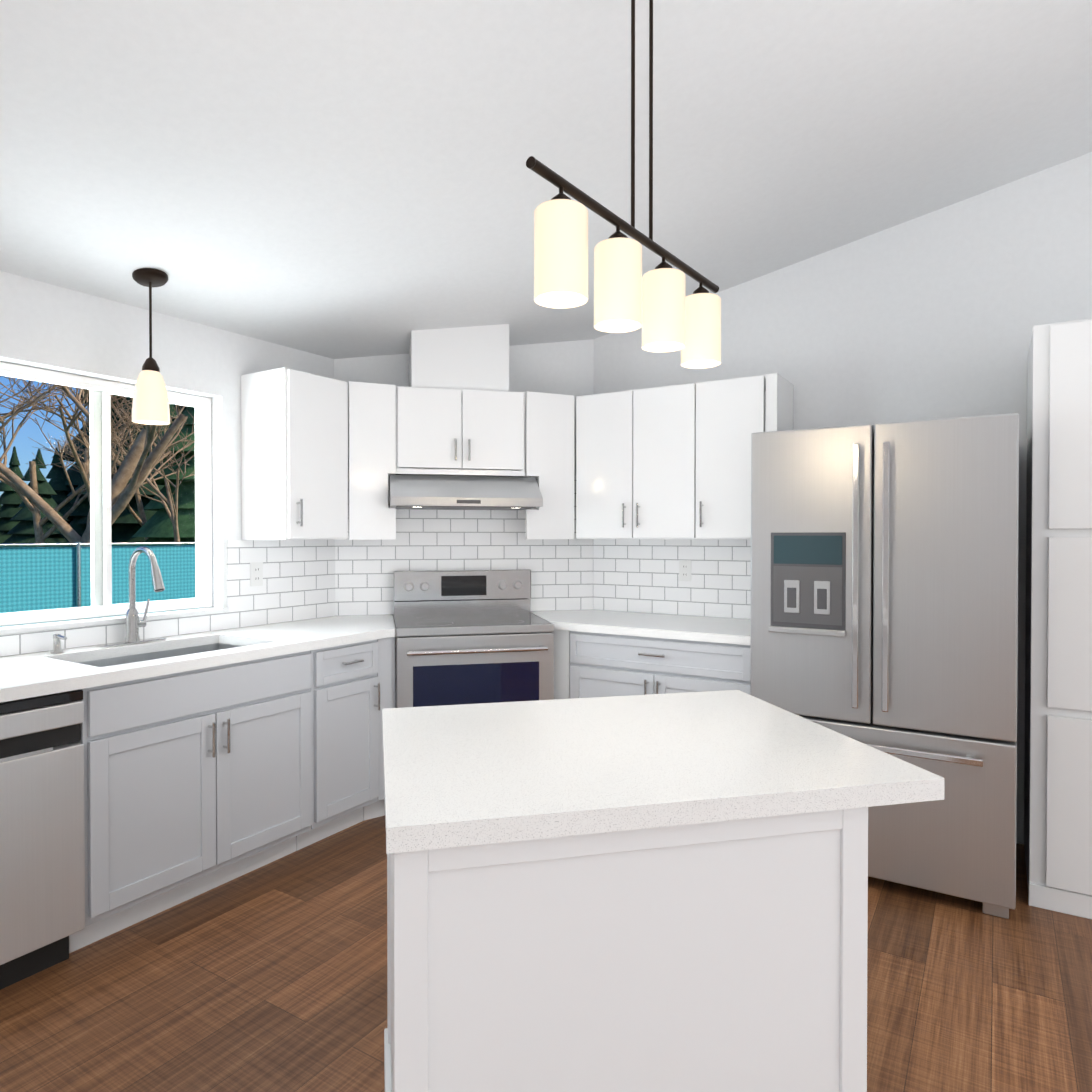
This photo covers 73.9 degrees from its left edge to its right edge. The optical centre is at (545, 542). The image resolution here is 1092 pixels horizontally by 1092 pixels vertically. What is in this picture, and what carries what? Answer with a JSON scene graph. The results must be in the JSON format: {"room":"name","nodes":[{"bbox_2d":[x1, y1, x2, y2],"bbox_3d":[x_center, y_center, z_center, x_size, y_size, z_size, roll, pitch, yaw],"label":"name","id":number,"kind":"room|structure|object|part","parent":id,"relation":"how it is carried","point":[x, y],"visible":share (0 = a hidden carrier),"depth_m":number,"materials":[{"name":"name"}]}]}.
{"room":"kitchen","nodes":[
{"label":"kitchen","id":0,"kind":"room"},
{"bbox_2d":[0,271,333,656],"bbox_3d":[-2.830,-0.535,1.389,0.150,3.750,8.500,0,1,32],"label":"wall","id":1,"kind":"structure","parent":0,"point":[46,326],"depth_m":3.14,"materials":[{"name":"paint"}]},
{"bbox_2d":[0,362,211,625],"bbox_3d":[-1.853,-0.184,3.028,0.076,0.982,0.961,0,1,32],"label":"window unit","id":2,"kind":"structure","parent":1,"relation":"in","point":[101,392],"depth_m":3.03,"materials":[{"name":"white plastic"}]},
{"bbox_2d":[0,607,228,634],"bbox_3d":[-1.784,0.318,2.990,0.096,0.020,1.005,0,1,32],"label":"window sill","id":3,"kind":"structure","parent":1,"relation":"attached to","point":[15,629],"depth_m":2.91,"materials":[{"name":"white"}]},
{"bbox_2d":[0,540,334,656],"bbox_3d":[-1.891,0.203,2.759,0.008,0.414,2.824,0,1,32],"label":"backsplash","id":4,"kind":"structure","parent":1,"relation":"attached to","point":[298,579],"depth_m":3.52,"materials":[{"name":"tile"}]},
{"bbox_2d":[250,562,262,585],"bbox_3d":[-1.404,0.153,3.525,0.008,0.115,0.070,0,1,32],"label":"outlet","id":5,"kind":"object","parent":4,"relation":"attached to","point":[256,573],"visible":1,"depth_m":3.52,"materials":[{"name":"white plastic"}]},
{"bbox_2d":[241,367,347,539],"bbox_3d":[-1.199,-0.406,3.517,0.370,0.783,0.363,0,1,32],"label":"upper cabinet","id":6,"kind":"object","parent":1,"relation":"attached to","point":[294,454],"visible":1,"depth_m":3.39,"materials":[{"name":"white wood"}]},
{"bbox_2d":[348,381,395,539],"bbox_3d":[-0.873,-0.407,3.648,0.231,0.783,0.018,0,1,-24],"label":"filler panel","id":7,"kind":"object","parent":6,"relation":"attached to","point":[372,437],"visible":1,"depth_m":3.64,"materials":[{"name":"white wood"}]},
{"bbox_2d":[334,339,593,474],"bbox_3d":[-0.441,-0.564,4.141,1.551,3.750,0.050,0,1,-13],"label":"wall","id":8,"kind":"structure","parent":0,"point":[565,368],"depth_m":4.20,"materials":[{"name":"paint"}]},
{"bbox_2d":[395,386,524,476],"bbox_3d":[-0.469,-0.578,3.908,0.670,0.447,0.370,0,1,-13],"label":"upper cabinet","id":9,"kind":"object","parent":8,"relation":"attached to","point":[453,432],"visible":0.96,"depth_m":3.76,"materials":[{"name":"white wood"}]},
{"bbox_2d":[409,324,508,390],"bbox_3d":[-0.477,-1.056,3.937,0.510,0.502,0.300,0,1,-13],"label":"enclosure","id":10,"kind":"object","parent":9,"relation":"on","point":[474,357],"visible":0.43,"depth_m":3.79,"materials":[{"name":"white paint"}]},
{"bbox_2d":[389,475,542,509],"bbox_3d":[-0.441,-0.265,3.855,0.760,0.171,0.492,0,1,-13],"label":"hood vent","id":11,"kind":"object","parent":9,"relation":"attached to","point":[430,492],"visible":0.96,"depth_m":3.69,"materials":[{"name":"silver metal"}]},
{"bbox_2d":[335,471,592,615],"bbox_3d":[-0.434,0.149,4.119,1.463,1.085,0.008,0,1,-13],"label":"backsplash","id":12,"kind":"structure","parent":8,"relation":"attached to","point":[561,574],"depth_m":4.10,"materials":[{"name":"tile"}]},
{"bbox_2d":[0,815,1091,1091],"bbox_3d":[-0.133,1.388,-0.266,6.500,0.060,8.500,0,1,32],"label":"floor","id":13,"kind":"structure","parent":0,"point":[270,977],"depth_m":2.14,"materials":[{"name":"brown wood"}]},
{"bbox_2d":[0,689,84,989],"bbox_3d":[-1.872,0.898,2.193,0.626,0.868,0.600,0,1,32],"label":"dishwasher","id":14,"kind":"object","parent":13,"relation":"on","point":[42,871],"visible":0.94,"depth_m":2.18,"materials":[{"name":"grey metal"}]},
{"bbox_2d":[69,651,311,952],"bbox_3d":[-1.461,0.889,2.823,0.659,0.873,0.896,0,1,32],"label":"base cabinet","id":15,"kind":"object","parent":13,"relation":"on","point":[197,782],"visible":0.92,"depth_m":2.59,"materials":[{"name":"grey wood"}]},
{"bbox_2d":[0,615,394,702],"bbox_3d":[-1.551,0.431,2.680,0.653,0.039,3.017,0,1,32],"label":"countertop","id":16,"kind":"structure","parent":15,"relation":"on","point":[28,675],"depth_m":2.77,"materials":[{"name":"stone"}]},
{"bbox_2d":[50,634,66,653],"bbox_3d":[-1.809,0.376,2.701,0.083,0.070,0.042,0,1,32],"label":"soap dispenser","id":17,"kind":"object","parent":16,"relation":"on","point":[57,638],"visible":1,"depth_m":2.70,"materials":[{"name":"silver metal"}]},
{"bbox_2d":[97,546,165,647],"bbox_3d":[-1.603,0.212,2.901,0.244,0.394,0.250,0,1,32],"label":"faucet","id":18,"kind":"object","parent":16,"relation":"on","point":[133,623],"visible":1,"depth_m":2.93,"materials":[{"name":"silver metal"}]},
{"bbox_2d":[78,643,241,666],"bbox_3d":[-1.466,0.557,2.820,0.416,0.214,0.716,0,1,32],"label":"sink basin","id":19,"kind":"object","parent":16,"relation":"in","point":[151,656],"visible":0.08,"depth_m":2.99,"materials":[{"name":"silver metal"}]},
{"bbox_2d":[296,639,379,850],"bbox_3d":[-1.121,0.883,3.370,0.660,0.873,0.384,0,1,32],"label":"base cabinet","id":20,"kind":"object","parent":13,"relation":"on","point":[345,696],"visible":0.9,"depth_m":3.20,"materials":[{"name":"grey wood"}]},
{"bbox_2d":[363,637,394,819],"bbox_3d":[-0.778,0.882,3.478,0.130,0.873,0.154,0,1,32],"label":"cabinet filler","id":21,"kind":"object","parent":13,"relation":"on","point":[386,664],"visible":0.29,"depth_m":3.42,"materials":[{"name":"grey wood"}]},
{"bbox_2d":[393,569,553,707],"bbox_3d":[-0.395,0.735,3.770,0.762,1.160,0.687,0,1,-13],"label":"range","id":22,"kind":"object","parent":13,"relation":"on","point":[477,636],"visible":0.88,"depth_m":3.55,"materials":[{"name":"silver metal"}]},
{"bbox_2d":[552,630,749,699],"bbox_3d":[0.615,0.879,3.691,1.046,0.873,0.660,0,1,32],"label":"base cabinet","id":23,"kind":"object","parent":13,"relation":"on","point":[605,665],"depth_m":3.45,"materials":[{"name":"grey wood"}]},
{"bbox_3d":[0.082,0.879,3.722,0.107,0.873,0.039,0,1,32],"label":"base cabinet filler","id":24,"kind":"part","parent":23,"relation":"part of","materials":[{"name":"grey wood"}]},
{"bbox_2d":[530,610,750,644],"bbox_3d":[0.472,0.419,3.788,1.400,0.039,0.638,0,1,32],"label":"countertop","id":25,"kind":"structure","parent":23,"relation":"on","point":[708,629],"depth_m":3.58,"materials":[{"name":"stone"}]},
{"bbox_2d":[382,690,943,1091],"bbox_3d":[0.153,0.881,1.582,0.987,0.915,0.770,0,1,-13],"label":"kitchen island","id":26,"kind":"object","parent":13,"relation":"on","point":[668,892],"visible":1,"depth_m":1.24,"materials":[{"name":"stone"}]},
{"bbox_2d":[750,413,1018,918],"bbox_3d":[1.429,0.434,3.065,0.926,1.776,0.835,0,1,32],"label":"refrigerator","id":27,"kind":"object","parent":13,"relation":"on","point":[884,587],"visible":0.81,"depth_m":2.68,"materials":[{"name":"grey metal"}]},
{"bbox_2d":[1024,318,1091,918],"bbox_3d":[2.249,0.268,2.698,0.766,2.117,0.620,0,1,32],"label":"pantry cabinet","id":28,"kind":"object","parent":13,"relation":"on","point":[1058,760],"visible":1,"depth_m":2.59,"materials":[{"name":"white wood"}]},
{"bbox_2d":[0,0,1091,358],"bbox_3d":[-0.133,-1.621,-0.298,7.000,1.490,9.000,0,1,32],"label":"ceiling","id":29,"kind":"structure","parent":0,"point":[340,178],"depth_m":2.37,"materials":[{"name":"paint"}]},
{"bbox_2d":[132,268,169,424],"bbox_3d":[-1.534,-0.757,2.819,0.132,0.580,0.132,0,1,32],"label":"light","id":30,"kind":"object","parent":29,"relation":"hanging from","point":[150,405],"visible":1,"depth_m":2.79,"materials":[{"name":"beige glass"}]},
{"bbox_2d":[526,0,720,368],"bbox_3d":[0.232,-0.964,1.745,0.165,0.936,0.888,0,1,36],"label":"pendant light","id":31,"kind":"object","parent":29,"relation":"hanging from","point":[661,309],"visible":1,"depth_m":1.63,"materials":[{"name":"beige glass"}]},
{"bbox_2d":[594,152,1091,844],"bbox_3d":[2.134,-0.554,3.220,6.350,3.750,0.150,0,1,32],"label":"wall","id":32,"kind":"structure","parent":0,"point":[938,314],"depth_m":3.36,"materials":[{"name":"paint"}]},
{"bbox_2d":[593,539,750,618],"bbox_3d":[0.769,0.190,3.983,1.148,0.414,0.008,0,1,32],"label":"backsplash","id":33,"kind":"structure","parent":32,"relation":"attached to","point":[636,575],"depth_m":4.02,"materials":[{"name":"tile"}]},
{"bbox_2d":[679,560,690,580],"bbox_3d":[0.762,0.153,3.976,0.070,0.115,0.008,0,1,32],"label":"outlet","id":34,"kind":"object","parent":33,"relation":"attached to","point":[684,570],"visible":1,"depth_m":3.97,"materials":[{"name":"white plastic"}]},
{"bbox_2d":[576,373,793,539],"bbox_3d":[0.695,-0.409,3.805,1.081,0.783,0.370,0,1,32],"label":"upper cabinet","id":35,"kind":"object","parent":32,"relation":"attached to","point":[671,462],"visible":0.94,"depth_m":3.66,"materials":[{"name":"white wood"}]},
{"bbox_2d":[526,391,573,538],"bbox_3d":[0.023,-0.410,3.911,0.284,0.783,0.018,0,1,-26],"label":"filler panel","id":36,"kind":"object","parent":35,"relation":"attached to","point":[550,441],"visible":1,"depth_m":3.90,"materials":[{"name":"white wood"}]},
{"label":"outside","id":37,"kind":"structure","parent":0,"visible":0},
{"bbox_3d":[-38.894,1.703,28.648,89.840,0.100,140.000,0,1,32],"label":"ground","id":38,"kind":"structure","parent":37,"visible":0},
{"bbox_2d":[0,376,194,546],"bbox_3d":[-11.996,-6.239,29.427,27.813,15.990,34.088,0,1,32],"label":"tree","id":39,"kind":"object","parent":38,"relation":"on","point":[156,512],"depth_m":21.10,"materials":[{"name":"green plant"}]},
{"bbox_2d":[0,542,197,626],"bbox_3d":[-6.954,0.932,8.794,0.085,1.860,60.060,0,1,32],"label":"fence","id":40,"kind":"object","parent":38,"relation":"on","point":[41,567],"depth_m":9.78,"materials":[{"name":"teal metal"}]}
]}

